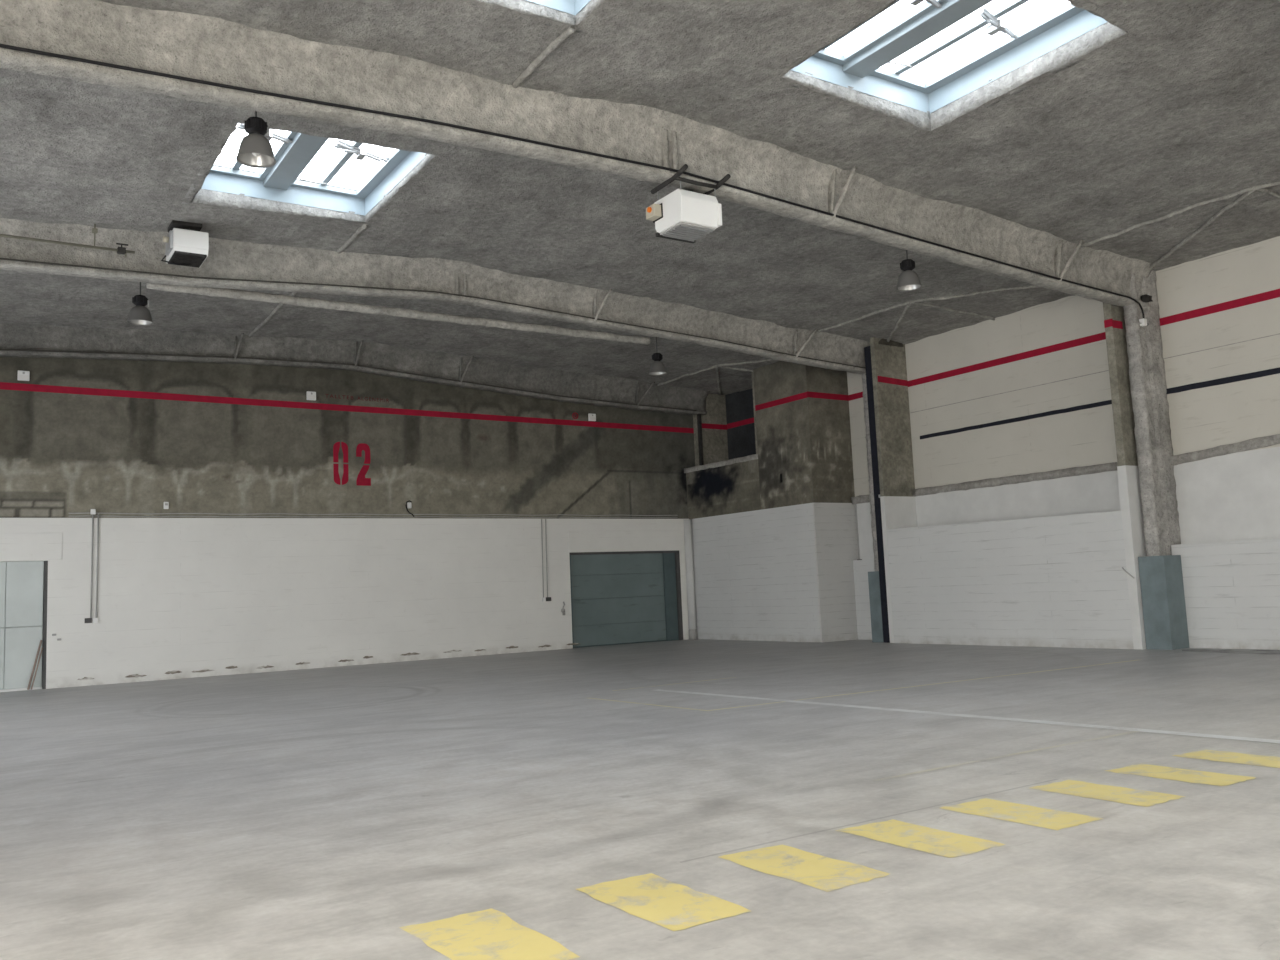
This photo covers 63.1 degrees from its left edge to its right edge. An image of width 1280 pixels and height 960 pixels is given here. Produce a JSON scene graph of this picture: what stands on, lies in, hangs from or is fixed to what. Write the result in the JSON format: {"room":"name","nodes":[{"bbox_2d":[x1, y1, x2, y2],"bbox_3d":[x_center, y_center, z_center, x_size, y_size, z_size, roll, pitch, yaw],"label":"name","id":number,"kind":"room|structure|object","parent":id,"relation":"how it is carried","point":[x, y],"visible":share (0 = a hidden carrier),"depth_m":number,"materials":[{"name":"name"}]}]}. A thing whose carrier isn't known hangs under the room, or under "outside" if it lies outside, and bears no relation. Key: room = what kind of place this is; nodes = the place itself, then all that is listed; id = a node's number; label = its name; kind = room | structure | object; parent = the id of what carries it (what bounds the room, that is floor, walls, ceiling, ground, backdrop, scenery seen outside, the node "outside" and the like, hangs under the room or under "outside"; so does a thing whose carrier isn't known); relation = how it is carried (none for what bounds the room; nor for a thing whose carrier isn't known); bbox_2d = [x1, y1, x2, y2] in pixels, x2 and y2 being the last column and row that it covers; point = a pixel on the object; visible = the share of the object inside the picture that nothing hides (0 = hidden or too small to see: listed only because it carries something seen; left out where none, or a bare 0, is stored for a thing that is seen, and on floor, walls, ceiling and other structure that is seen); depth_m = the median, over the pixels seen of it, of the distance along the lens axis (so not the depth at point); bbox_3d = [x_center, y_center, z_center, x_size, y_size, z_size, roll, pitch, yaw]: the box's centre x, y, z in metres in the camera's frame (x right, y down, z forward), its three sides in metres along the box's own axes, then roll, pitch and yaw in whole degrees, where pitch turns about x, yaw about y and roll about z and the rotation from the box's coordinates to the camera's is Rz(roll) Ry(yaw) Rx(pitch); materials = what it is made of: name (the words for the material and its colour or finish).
{"room":"empty warehouse","nodes":[
{"label":"empty warehouse","id":0,"kind":"room"},
{"bbox_2d":[0,518,688,688],"bbox_3d":[-8.311,2.836,26.191,23.600,3.735,0.350,1,-7,-33],"label":"wall","id":1,"kind":"structure","parent":0,"point":[185,595],"depth_m":25.85,"materials":[{"name":"paint"}]},
{"bbox_2d":[0,561,47,691],"bbox_3d":[-14.744,3.129,21.908,4.000,2.810,0.340,1,-7,-33],"label":"door","id":2,"kind":"structure","parent":1,"relation":"in","point":[23,584],"depth_m":22.69,"materials":[{"name":"metal"}]},
{"bbox_2d":[0,533,61,560],"bbox_3d":[-14.731,1.424,21.928,4.530,0.600,0.038,1,-7,-33],"label":"lintel","id":3,"kind":"object","parent":1,"relation":"attached to","point":[13,546],"visible":1,"depth_m":22.82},
{"bbox_2d":[85,509,98,622],"bbox_3d":[-12.301,1.926,23.416,0.266,2.555,0.080,1,-7,-33],"label":"conduit","id":4,"kind":"object","parent":1,"relation":"attached to","point":[92,511],"visible":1,"depth_m":23.43,"materials":[{"name":"grey metal"}]},
{"bbox_2d":[78,643,579,680],"bbox_3d":[-7.073,4.548,26.566,12.856,0.128,0.001,1,-7,-33],"label":"paint","id":5,"kind":"object","parent":1,"relation":"attached to","point":[366,657],"visible":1,"depth_m":25.29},
{"bbox_2d":[541,519,550,601],"bbox_3d":[-2.692,2.280,29.719,0.260,2.345,0.080,1,-7,-33],"label":"pipe","id":6,"kind":"object","parent":1,"relation":"attached to","point":[547,598],"visible":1,"depth_m":29.68,"materials":[{"name":"grey metal"}]},
{"bbox_2d":[568,530,682,551],"bbox_3d":[-0.380,1.831,31.355,4.060,0.610,0.038,1,-7,-33],"label":"lintel","id":7,"kind":"object","parent":1,"relation":"attached to","point":[578,541],"visible":1,"depth_m":31.27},
{"bbox_2d":[569,550,682,647],"bbox_3d":[-0.451,3.530,31.304,3.920,2.750,0.330,1,-7,-33],"label":"door","id":8,"kind":"structure","parent":1,"relation":"in","point":[626,597],"depth_m":31.25,"materials":[{"name":"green metal"}]},
{"bbox_2d":[684,519,696,639],"bbox_3d":[1.554,3.071,32.316,0.242,3.700,0.246,1,-7,-33],"label":"pipe","id":9,"kind":"object","parent":1,"relation":"attached to","point":[687,522],"visible":1,"depth_m":32.22,"materials":[{"name":"metal"}]},
{"bbox_2d":[0,357,694,518],"bbox_3d":[-8.166,-1.219,26.858,24.200,4.450,0.300,1,-7,-33],"label":"wall","id":10,"kind":"structure","parent":0,"point":[62,454],"depth_m":26.36,"materials":[{"name":"concrete"}]},
{"bbox_2d":[17,370,29,380],"bbox_3d":[-13.675,-2.314,23.136,0.230,0.220,0.078,1,-7,-33],"label":"emergency light","id":11,"kind":"object","parent":10,"relation":"attached to","point":[22,375],"visible":1,"depth_m":23.11,"materials":[{"name":"white plastic"}]},
{"bbox_2d":[333,442,348,484],"bbox_3d":[-7.707,-0.432,26.872,0.385,1.120,0.008,1,-7,-33],"label":"stencilled digit","id":12,"kind":"object","parent":10,"relation":"attached to","point":[336,446],"visible":1,"depth_m":26.87,"materials":[{"name":"red paint"}]},
{"bbox_2d":[0,382,693,432],"bbox_3d":[-8.250,-1.885,26.712,23.870,0.280,0.016,1,-7,-33],"label":"painted line","id":13,"kind":"structure","parent":10,"relation":"attached to","point":[3,385],"depth_m":26.67,"materials":[{"name":"red paint"}]},
{"bbox_2d":[356,443,370,485],"bbox_3d":[-7.211,-0.405,27.195,0.380,1.110,0.008,1,-7,-33],"label":"stencilled digit","id":14,"kind":"object","parent":10,"relation":"attached to","point":[361,480],"visible":1,"depth_m":27.19,"materials":[{"name":"red paint"}]},
{"bbox_2d":[69,515,677,517],"bbox_3d":[-5.807,0.989,27.917,16.700,0.037,0.024,1,-7,-33],"label":"cable","id":15,"kind":"object","parent":10,"relation":"attached to","point":[80,515],"visible":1,"depth_m":26.89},
{"bbox_2d":[69,513,677,515],"bbox_3d":[-5.810,0.925,27.924,16.700,0.037,0.024,1,-7,-33],"label":"cable","id":16,"kind":"object","parent":10,"relation":"attached to","point":[69,513],"visible":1,"depth_m":26.73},
{"bbox_2d":[0,639,1279,959],"bbox_3d":[2.788,2.780,10.854,25.700,0.300,38.160,1,-7,-33],"label":"floor","id":17,"kind":"structure","parent":0,"point":[325,813],"depth_m":7.84,"materials":[{"name":"concrete"}]},
{"bbox_2d":[27,640,42,689],"bbox_3d":[-13.086,3.997,22.571,0.061,1.050,0.306,-7,-7,36],"label":"rod","id":18,"kind":"object","parent":17,"relation":"on","point":[40,643],"visible":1,"depth_m":22.57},
{"bbox_2d":[399,908,579,959],"bbox_3d":[-0.712,2.148,4.860,0.503,0.001,0.954,1,-7,-33],"label":"floor marking","id":19,"kind":"object","parent":17,"relation":"on","point":[488,934],"depth_m":4.89,"materials":[{"name":"yellow paint"}]},
{"bbox_2d":[589,698,704,710],"bbox_3d":[0.025,3.145,14.666,0.204,0.001,2.820,1,-7,-33],"label":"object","id":20,"kind":"structure","parent":17,"relation":"on","point":[589,698],"depth_m":14.52,"materials":[{"name":"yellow paint"}]},
{"bbox_2d":[576,873,749,930],"bbox_3d":[0.101,2.169,5.394,0.500,0.001,0.946,1,-7,-33],"label":"floor marking","id":21,"kind":"object","parent":17,"relation":"on","point":[651,897],"depth_m":5.35,"materials":[{"name":"yellow paint"}]},
{"bbox_2d":[719,844,889,891],"bbox_3d":[0.912,2.190,5.927,0.503,0.001,0.956,1,-7,-33],"label":"floor marking","id":22,"kind":"object","parent":17,"relation":"on","point":[821,872],"depth_m":5.88,"materials":[{"name":"yellow paint"}]},
{"bbox_2d":[862,373,878,570],"bbox_3d":[6.409,0.228,27.334,0.896,7.923,0.299,1,-7,-33],"label":"steel column","id":23,"kind":"structure","parent":17,"relation":"on","point":[865,400],"depth_m":27.19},
{"bbox_2d":[868,571,883,642],"bbox_3d":[6.253,3.248,26.817,0.560,1.800,0.380,1,-7,-33],"label":"guard","id":24,"kind":"object","parent":17,"relation":"on","point":[873,577],"visible":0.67,"depth_m":26.65,"materials":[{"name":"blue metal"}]},
{"bbox_2d":[880,496,916,642],"bbox_3d":[6.697,2.255,26.549,1.155,3.680,0.140,1,-7,-33],"label":"pier far base","id":25,"kind":"object","parent":17,"relation":"on","point":[896,511],"visible":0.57,"depth_m":26.43,"materials":[{"name":"white paint"}]},
{"bbox_2d":[870,337,914,496],"bbox_3d":[6.526,-1.759,26.971,1.150,4.440,0.130,1,-7,-33],"label":"pier","id":26,"kind":"object","parent":25,"relation":"on","point":[891,401],"visible":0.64,"depth_m":26.84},
{"bbox_2d":[864,346,889,642],"bbox_3d":[6.217,0.314,26.750,0.420,7.620,0.300,1,-7,-33],"label":"downpipe","id":27,"kind":"object","parent":26,"relation":"attached to","point":[867,351],"visible":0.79,"depth_m":26.68,"materials":[{"name":"metal"}]},
{"bbox_2d":[879,339,903,346],"bbox_3d":[6.520,-3.615,27.118,0.880,0.240,0.050,1,-7,-33],"label":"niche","id":28,"kind":"object","parent":26,"relation":"attached to","point":[882,341],"visible":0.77,"depth_m":27.08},
{"bbox_2d":[878,376,907,385],"bbox_3d":[6.547,-2.560,27.016,1.100,0.200,0.016,1,-7,-33],"label":"painted line","id":29,"kind":"structure","parent":26,"relation":"attached to","point":[882,379],"depth_m":27.01,"materials":[{"name":"red paint"}]},
{"bbox_2d":[835,819,1004,857],"bbox_3d":[1.723,2.211,6.462,0.500,0.001,0.952,1,-7,-33],"label":"floor marking","id":30,"kind":"object","parent":17,"relation":"on","point":[908,835],"depth_m":6.42,"materials":[{"name":"yellow paint"}]},
{"bbox_2d":[705,660,1136,710],"bbox_3d":[4.795,3.065,15.866,9.242,0.001,0.451,1,-7,-33],"label":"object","id":31,"kind":"structure","parent":17,"relation":"on","point":[1131,660],"depth_m":15.41,"materials":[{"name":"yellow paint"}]},
{"bbox_2d":[654,689,1279,742],"bbox_3d":[3.055,2.823,12.859,0.760,0.001,9.410,1,-7,-33],"label":"floor marking","id":32,"kind":"object","parent":17,"relation":"on","point":[832,704],"depth_m":11.40,"materials":[{"name":"white paint"}]},
{"bbox_2d":[874,731,1139,780],"bbox_3d":[3.395,2.437,9.306,3.611,0.001,0.104,1,-7,-33],"label":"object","id":33,"kind":"structure","parent":17,"relation":"on","point":[1131,731],"depth_m":9.18,"materials":[{"name":"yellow paint"}]},
{"bbox_2d":[941,798,1102,829],"bbox_3d":[2.533,2.232,6.993,0.496,0.001,0.956,1,-7,-33],"label":"floor marking","id":34,"kind":"object","parent":17,"relation":"on","point":[1008,811],"depth_m":6.96,"materials":[{"name":"yellow paint"}]},
{"bbox_2d":[1030,780,1185,806],"bbox_3d":[3.351,2.253,7.527,0.500,0.001,0.951,1,-7,-33],"label":"floor marking","id":35,"kind":"object","parent":17,"relation":"on","point":[1125,795],"depth_m":7.49,"materials":[{"name":"yellow paint"}]},
{"bbox_2d":[1117,465,1145,648],"bbox_3d":[10.263,1.545,21.146,1.160,3.660,0.185,1,-7,-33],"label":"pier","id":36,"kind":"object","parent":17,"relation":"on","point":[1128,476],"visible":0.5,"depth_m":20.88,"materials":[{"name":"white paint"}]},
{"bbox_2d":[1103,302,1137,465],"bbox_3d":[10.093,-2.474,21.573,1.150,4.450,0.170,1,-7,-33],"label":"pier","id":37,"kind":"object","parent":36,"relation":"on","point":[1118,363],"visible":0.36,"depth_m":21.22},
{"bbox_2d":[1123,271,1180,555],"bbox_3d":[10.463,-0.592,21.197,0.900,7.922,0.302,1,-7,-33],"label":"concrete column","id":38,"kind":"structure","parent":17,"relation":"on","point":[1153,435],"depth_m":21.13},
{"bbox_2d":[1139,295,1152,302],"bbox_3d":[10.370,-3.700,21.361,0.244,0.157,0.162,1,-7,-33],"label":"bracket","id":39,"kind":"object","parent":38,"relation":"attached to","point":[1145,298],"visible":1,"depth_m":21.30,"materials":[{"name":"metal"}]},
{"bbox_2d":[1138,555,1189,649],"bbox_3d":[10.361,2.414,20.640,0.605,1.820,0.530,1,-7,-33],"label":"guard","id":40,"kind":"object","parent":17,"relation":"on","point":[1161,577],"visible":1,"depth_m":20.45,"materials":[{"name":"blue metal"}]},
{"bbox_2d":[1104,764,1255,786],"bbox_3d":[4.159,2.274,8.063,0.504,0.001,0.959,1,-7,-33],"label":"floor marking","id":41,"kind":"object","parent":17,"relation":"on","point":[1162,772],"depth_m":8.03,"materials":[{"name":"yellow paint"}]},
{"bbox_2d":[1172,750,1279,767],"bbox_3d":[4.971,2.295,8.598,0.503,0.001,0.956,1,-7,-33],"label":"floor marking","id":42,"kind":"object","parent":17,"relation":"on","point":[1223,756],"depth_m":8.64,"materials":[{"name":"yellow paint"}]},
{"bbox_2d":[1181,649,1279,654],"bbox_3d":[11.155,3.106,18.859,1.090,0.001,2.946,1,-7,-33],"label":"floor","id":43,"kind":"structure","parent":17,"relation":"on","point":[1235,651],"depth_m":19.12,"materials":[{"name":"concrete"}]},
{"bbox_2d":[0,0,1279,394],"bbox_3d":[2.432,-5.505,11.723,25.700,1.065,38.160,1,-7,-33],"label":"ceiling","id":44,"kind":"structure","parent":0,"point":[1182,109],"depth_m":16.28,"materials":[{"name":"concrete"}]},
{"bbox_2d":[127,282,153,325],"bbox_3d":[-9.186,-3.471,19.176,0.450,1.193,0.450,1,-7,-33],"label":"lamp","id":45,"kind":"object","parent":44,"relation":"hanging from","point":[139,315],"visible":0.95,"depth_m":19.06,"materials":[{"name":"grey"}]},
{"bbox_2d":[161,220,208,267],"bbox_3d":[-7.708,-3.991,17.593,0.670,0.702,0.740,1,-7,-33],"label":"heater","id":46,"kind":"object","parent":44,"relation":"hanging from","point":[185,244],"visible":1,"depth_m":17.38,"materials":[{"name":"white metal"}]},
{"bbox_2d":[168,251,206,266],"bbox_3d":[-7.645,-3.724,17.605,0.500,0.035,0.650,1,-7,-33],"label":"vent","id":47,"kind":"object","parent":46,"relation":"on","point":[183,258],"depth_m":17.48,"materials":[{"name":"metal"}]},
{"bbox_2d":[236,110,275,167],"bbox_3d":[-4.566,-4.378,12.400,0.450,1.208,0.450,1,-7,-33],"label":"lamp","id":48,"kind":"object","parent":44,"relation":"hanging from","point":[255,150],"visible":0.98,"depth_m":12.30,"materials":[{"name":"grey"}]},
{"bbox_2d":[248,292,296,336],"bbox_3d":[-7.770,-3.862,22.754,0.095,0.145,6.200,1,-7,-33],"label":"brace","id":49,"kind":"structure","parent":44,"relation":"attached to","point":[280,305],"depth_m":23.73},
{"bbox_2d":[182,123,436,222],"bbox_3d":[-5.103,-4.921,16.110,3.111,0.735,3.478,1,-7,-33],"label":"window","id":50,"kind":"structure","parent":44,"relation":"attached to","point":[377,173],"depth_m":17.02,"materials":[{"name":"white"}]},
{"bbox_2d":[337,224,367,252],"bbox_3d":[-5.223,-4.374,18.901,0.092,0.119,1.511,1,-7,-33],"label":"brace","id":51,"kind":"structure","parent":44,"relation":"attached to","point":[359,230],"depth_m":18.79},
{"bbox_2d":[0,323,708,414],"bbox_3d":[-8.043,-2.964,26.688,24.164,1.355,0.924,1,-7,-33],"label":"roof beam","id":52,"kind":"structure","parent":44,"relation":"attached to","point":[473,369],"depth_m":26.93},
{"bbox_2d":[0,349,696,410],"bbox_3d":[-8.095,-2.703,26.445,23.601,0.620,0.036,1,-7,-33],"label":"power cable","id":53,"kind":"object","parent":52,"relation":"attached to","point":[0,349],"visible":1,"depth_m":26.35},
{"bbox_2d":[0,218,869,373],"bbox_3d":[-3.951,-3.726,21.002,24.716,1.398,0.930,1,-7,-33],"label":"roof beam","id":54,"kind":"structure","parent":44,"relation":"attached to","point":[228,259],"depth_m":20.43,"materials":[{"name":"concrete"}]},
{"bbox_2d":[0,224,134,256],"bbox_3d":[-11.223,-4.056,15.677,6.590,0.553,0.100,1,-7,-33],"label":"gas pipe","id":55,"kind":"object","parent":54,"relation":"attached to","point":[120,250],"visible":0.97,"depth_m":17.08,"materials":[{"name":"metal"}]},
{"bbox_2d":[146,282,650,344],"bbox_3d":[-4.227,-3.326,21.227,10.607,0.195,0.188,1,-7,-33],"label":"pipe","id":56,"kind":"object","parent":54,"relation":"attached to","point":[218,292],"visible":0.98,"depth_m":20.69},
{"bbox_2d":[0,258,864,367],"bbox_3d":[-4.070,-3.459,20.715,24.001,0.600,0.030,1,-7,-33],"label":"power cable","id":57,"kind":"object","parent":54,"relation":"attached to","point":[0,258],"visible":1,"depth_m":20.07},
{"bbox_2d":[476,0,604,27],"bbox_3d":[-1.082,-5.729,10.069,3.155,0.736,3.482,1,-7,-33],"label":"window","id":58,"kind":"structure","parent":44,"relation":"attached to","point":[569,13],"depth_m":11.97,"materials":[{"name":"white"}]},
{"bbox_2d":[512,26,575,87],"bbox_3d":[-1.196,-5.189,12.806,0.095,0.124,1.502,1,-7,-33],"label":"brace","id":59,"kind":"structure","parent":44,"relation":"attached to","point":[549,49],"depth_m":12.75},
{"bbox_2d":[0,0,1155,306],"bbox_3d":[0.104,-4.514,14.863,24.720,1.450,0.932,1,-7,-33],"label":"roof beam","id":60,"kind":"structure","parent":44,"relation":"attached to","point":[189,45],"depth_m":13.55,"materials":[{"name":"concrete"}]},
{"bbox_2d":[0,44,1144,318],"bbox_3d":[0.101,-3.997,14.604,24.235,0.940,0.063,1,-7,-33],"label":"power cable","id":61,"kind":"object","parent":60,"relation":"attached to","point":[1,45],"visible":1,"depth_m":13.26,"materials":[{"name":"black rubber"}]},
{"bbox_2d":[646,164,730,242],"bbox_3d":[0.694,-4.012,15.250,0.894,0.773,0.977,1,-7,-33],"label":"heater","id":62,"kind":"object","parent":60,"relation":"hanging from","point":[682,215],"visible":1,"depth_m":15.17,"materials":[{"name":"white metal"}]},
{"bbox_2d":[660,222,714,238],"bbox_3d":[0.698,-3.657,15.336,0.610,0.035,0.540,1,-7,-33],"label":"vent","id":63,"kind":"object","parent":62,"relation":"on","point":[672,230],"depth_m":15.23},
{"bbox_2d":[649,338,666,375],"bbox_3d":[0.412,-3.199,25.541,0.450,1.219,0.450,1,-7,-33],"label":"lamp","id":64,"kind":"object","parent":44,"relation":"hanging from","point":[657,368],"visible":0.94,"depth_m":25.41,"materials":[{"name":"grey"}]},
{"bbox_2d":[657,365,715,385],"bbox_3d":[1.351,-3.085,30.849,0.083,0.122,2.909,1,-7,-33],"label":"brace","id":65,"kind":"structure","parent":44,"relation":"attached to","point":[712,367],"depth_m":30.76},
{"bbox_2d":[716,359,775,366],"bbox_3d":[4.153,-3.357,28.820,4.271,0.196,0.078,-5,-6,21],"label":"brace","id":66,"kind":"object","parent":44,"relation":"attached to","point":[764,360],"visible":0.37,"depth_m":29.27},
{"bbox_2d":[817,301,909,332],"bbox_3d":[5.282,-3.873,24.896,0.084,0.114,3.056,1,-7,-33],"label":"brace","id":67,"kind":"structure","parent":44,"relation":"attached to","point":[908,302],"depth_m":24.74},
{"bbox_2d":[887,301,912,341],"bbox_3d":[6.306,-3.789,25.565,0.094,0.230,3.993,-3,-6,4],"label":"brace","id":68,"kind":"object","parent":44,"relation":"attached to","point":[894,330],"visible":0.91,"depth_m":25.16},
{"bbox_2d":[896,250,921,291],"bbox_3d":[4.728,-4.065,18.499,0.450,1.362,0.450,1,-7,-33],"label":"lamp","id":69,"kind":"object","parent":44,"relation":"hanging from","point":[908,280],"visible":0.98,"depth_m":18.36,"materials":[{"name":"grey"}]},
{"bbox_2d":[913,302,994,319],"bbox_3d":[7.329,-3.947,24.333,2.801,0.176,0.079,1,-7,-32],"label":"brace","id":70,"kind":"object","parent":44,"relation":"attached to","point":[918,303],"visible":1,"depth_m":24.30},
{"bbox_2d":[783,0,1128,130],"bbox_3d":[3.911,-5.700,13.305,3.163,0.735,3.374,1,-7,-33],"label":"window","id":71,"kind":"structure","parent":44,"relation":"attached to","point":[927,65],"depth_m":14.08,"materials":[{"name":"white"}]},
{"bbox_2d":[911,285,1040,302],"bbox_3d":[8.168,-4.160,22.744,4.401,0.169,0.080,-5,-6,22],"label":"brace","id":72,"kind":"object","parent":44,"relation":"attached to","point":[1033,286],"visible":0.62,"depth_m":23.04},
{"bbox_2d":[1080,187,1251,247],"bbox_3d":[9.334,-4.695,18.765,0.086,0.136,3.257,1,-7,-33],"label":"brace","id":73,"kind":"structure","parent":44,"relation":"attached to","point":[1237,193],"depth_m":18.58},
{"bbox_2d":[1149,186,1255,267],"bbox_3d":[10.360,-4.617,19.432,0.092,0.187,4.154,-3,-6,3],"label":"brace","id":74,"kind":"object","parent":44,"relation":"attached to","point":[1242,197],"visible":1,"depth_m":19.08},
{"bbox_2d":[1255,181,1279,189],"bbox_3d":[12.193,-4.984,16.653,4.155,0.200,0.076,-5,-6,20],"label":"brace","id":75,"kind":"object","parent":44,"relation":"attached to","point":[1267,185],"visible":1,"depth_m":17.29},
{"bbox_2d":[1255,188,1279,197],"bbox_3d":[11.437,-4.783,18.115,2.805,0.209,0.078,1,-7,-32],"label":"brace","id":76,"kind":"object","parent":44,"relation":"attached to","point":[1264,190],"visible":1,"depth_m":17.58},
{"bbox_2d":[693,393,728,465],"bbox_3d":[2.272,-1.768,33.490,1.200,2.900,0.260,1,-7,-33],"label":"pier corner","id":77,"kind":"object","parent":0,"point":[715,441],"visible":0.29,"depth_m":33.37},
{"bbox_2d":[697,414,703,464],"bbox_3d":[1.906,-1.241,32.943,0.090,1.710,0.110,1,-7,-33],"label":"strip","id":78,"kind":"object","parent":77,"relation":"attached to","point":[699,421],"visible":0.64,"depth_m":32.91,"materials":[{"name":"metal"}]},
{"bbox_2d":[702,423,726,429],"bbox_3d":[2.324,-1.713,33.363,1.150,0.160,0.016,1,-7,-33],"label":"painted line","id":79,"kind":"structure","parent":77,"relation":"attached to","point":[704,425],"depth_m":33.39,"materials":[{"name":"red paint"}]},
{"bbox_2d":[725,389,755,458],"bbox_3d":[3.759,-1.985,32.511,0.300,3.000,3.560,1,-7,-33],"label":"wall","id":80,"kind":"structure","parent":0,"point":[739,405],"depth_m":33.09,"materials":[{"name":"concrete"}]},
{"bbox_2d":[727,418,753,428],"bbox_3d":[3.697,-1.900,32.332,0.016,0.160,3.250,1,-7,-33],"label":"painted line","id":81,"kind":"structure","parent":80,"relation":"attached to","point":[751,420],"depth_m":33.09,"materials":[{"name":"red paint"}]},
{"bbox_2d":[686,361,820,641],"bbox_3d":[3.728,0.705,30.868,1.640,7.915,5.856,1,-7,-33],"label":"wall","id":82,"kind":"structure","parent":0,"point":[755,572],"depth_m":29.67,"materials":[{"name":"white paint"}]},
{"bbox_2d":[684,454,757,472],"bbox_3d":[3.028,-0.464,31.828,1.624,0.174,3.581,1,-7,-33],"label":"ledge","id":83,"kind":"object","parent":82,"relation":"on","point":[754,456],"visible":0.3,"depth_m":31.25,"materials":[{"name":"concrete"}]},
{"bbox_2d":[755,392,807,410],"bbox_3d":[3.934,-2.191,29.178,0.016,0.160,2.206,1,-7,-33],"label":"painted line","id":84,"kind":"structure","parent":82,"relation":"attached to","point":[801,395],"depth_m":29.14,"materials":[{"name":"red paint"}]},
{"bbox_2d":[752,372,757,453],"bbox_3d":[3.957,-2.140,30.631,1.440,3.100,0.210,1,-7,-33],"label":"wall","id":85,"kind":"structure","parent":0,"point":[752,372],"depth_m":30.27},
{"bbox_2d":[806,365,857,641],"bbox_3d":[5.238,0.400,28.582,1.640,7.915,0.350,1,-7,-33],"label":"wall","id":86,"kind":"structure","parent":0,"point":[835,532],"depth_m":28.34,"materials":[{"name":"white paint"}]},
{"bbox_2d":[807,391,848,400],"bbox_3d":[5.176,-2.305,28.693,1.540,0.160,0.016,1,-7,-33],"label":"painted line","id":87,"kind":"structure","parent":86,"relation":"attached to","point":[810,394],"depth_m":28.68,"materials":[{"name":"red paint"}]},
{"bbox_2d":[853,559,873,639],"bbox_3d":[6.636,3.156,27.721,0.530,2.140,2.000,1,-7,-33],"label":"brick wall","id":88,"kind":"structure","parent":0,"point":[861,568],"depth_m":28.16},
{"bbox_2d":[855,502,873,559],"bbox_3d":[6.647,1.365,27.967,0.320,1.750,2.000,1,-7,-33],"label":"wall","id":89,"kind":"structure","parent":88,"relation":"attached to","point":[863,509],"depth_m":28.45,"materials":[{"name":"white paint"}]},
{"bbox_2d":[855,504,859,558],"bbox_3d":[5.974,1.421,28.661,0.037,1.560,0.037,-1,-6,-11],"label":"conduit","id":90,"kind":"object","parent":89,"relation":"attached to","point":[855,504],"visible":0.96,"depth_m":28.64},
{"bbox_2d":[887,511,1133,648],"bbox_3d":[8.495,2.314,23.816,1.150,2.840,6.360,1,-7,-33],"label":"brick wall","id":91,"kind":"structure","parent":0,"point":[1050,581],"depth_m":23.08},
{"bbox_2d":[847,236,1279,496],"bbox_3d":[14.628,-3.426,16.031,0.300,4.700,31.800,1,-7,-33],"label":"wall","id":92,"kind":"structure","parent":0,"point":[1084,437],"depth_m":23.24,"materials":[{"name":"paint"}]},
{"bbox_2d":[851,495,869,503],"bbox_3d":[6.397,0.467,28.043,0.211,0.207,1.818,1,-7,-33],"label":"band","id":93,"kind":"object","parent":92,"relation":"attached to","point":[866,498],"visible":0.36,"depth_m":28.43,"materials":[{"name":"concrete"}]},
{"bbox_2d":[908,332,1105,386],"bbox_3d":[8.754,-2.860,24.677,0.016,0.160,6.360,1,-7,-33],"label":"painted line","id":94,"kind":"structure","parent":92,"relation":"attached to","point":[1101,336],"depth_m":24.66,"materials":[{"name":"red paint"}]},
{"bbox_2d":[911,370,1108,412],"bbox_3d":[8.796,-2.099,24.591,0.026,0.015,6.320,1,-7,-33],"label":"joint","id":95,"kind":"object","parent":92,"relation":"attached to","point":[1106,370],"visible":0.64,"depth_m":24.59,"materials":[{"name":"concrete"}]},
{"bbox_2d":[912,462,1117,495],"bbox_3d":[8.851,-0.021,24.358,0.184,0.205,6.376,1,-7,-33],"label":"band","id":96,"kind":"object","parent":92,"relation":"attached to","point":[1111,466],"visible":0.9,"depth_m":24.27,"materials":[{"name":"concrete"}]},
{"bbox_2d":[920,399,1111,438],"bbox_3d":[8.891,-1.428,24.395,0.069,0.106,6.037,1,-7,-33],"label":"strip","id":97,"kind":"object","parent":92,"relation":"attached to","point":[1086,406],"visible":0.88,"depth_m":24.33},
{"bbox_2d":[915,471,1120,526],"bbox_3d":[9.016,0.551,24.395,0.320,1.020,6.500,1,-7,-33],"label":"wall","id":98,"kind":"structure","parent":92,"relation":"attached to","point":[1096,492],"depth_m":24.21,"materials":[{"name":"white paint"}]},
{"bbox_2d":[1160,289,1279,325],"bbox_3d":[13.148,-3.747,18.026,0.016,0.160,8.660,1,-7,-33],"label":"painted line","id":99,"kind":"structure","parent":92,"relation":"attached to","point":[1272,294],"depth_m":20.56,"materials":[{"name":"red paint"}]},
{"bbox_2d":[1166,367,1279,393],"bbox_3d":[12.908,-2.236,18.317,0.074,0.122,7.745,1,-7,-33],"label":"strip","id":100,"kind":"object","parent":92,"relation":"attached to","point":[1267,372],"visible":1,"depth_m":20.46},
{"bbox_2d":[1170,433,1279,465],"bbox_3d":[13.206,-1.175,17.779,0.191,0.838,8.762,1,-7,-33],"label":"band","id":101,"kind":"object","parent":92,"relation":"attached to","point":[1267,441],"visible":1,"depth_m":20.32,"materials":[{"name":"concrete"}]},
{"bbox_2d":[1174,447,1279,543],"bbox_3d":[17.194,-0.764,12.005,0.320,1.750,22.900,1,-7,-33],"label":"wall","id":102,"kind":"structure","parent":92,"relation":"attached to","point":[1234,496],"depth_m":20.33,"materials":[{"name":"white paint"}]},
{"bbox_2d":[1171,538,1279,649],"bbox_3d":[17.170,1.064,11.577,0.750,2.030,22.620,1,-7,-33],"label":"brick wall","id":103,"kind":"structure","parent":0,"point":[1232,588],"depth_m":19.83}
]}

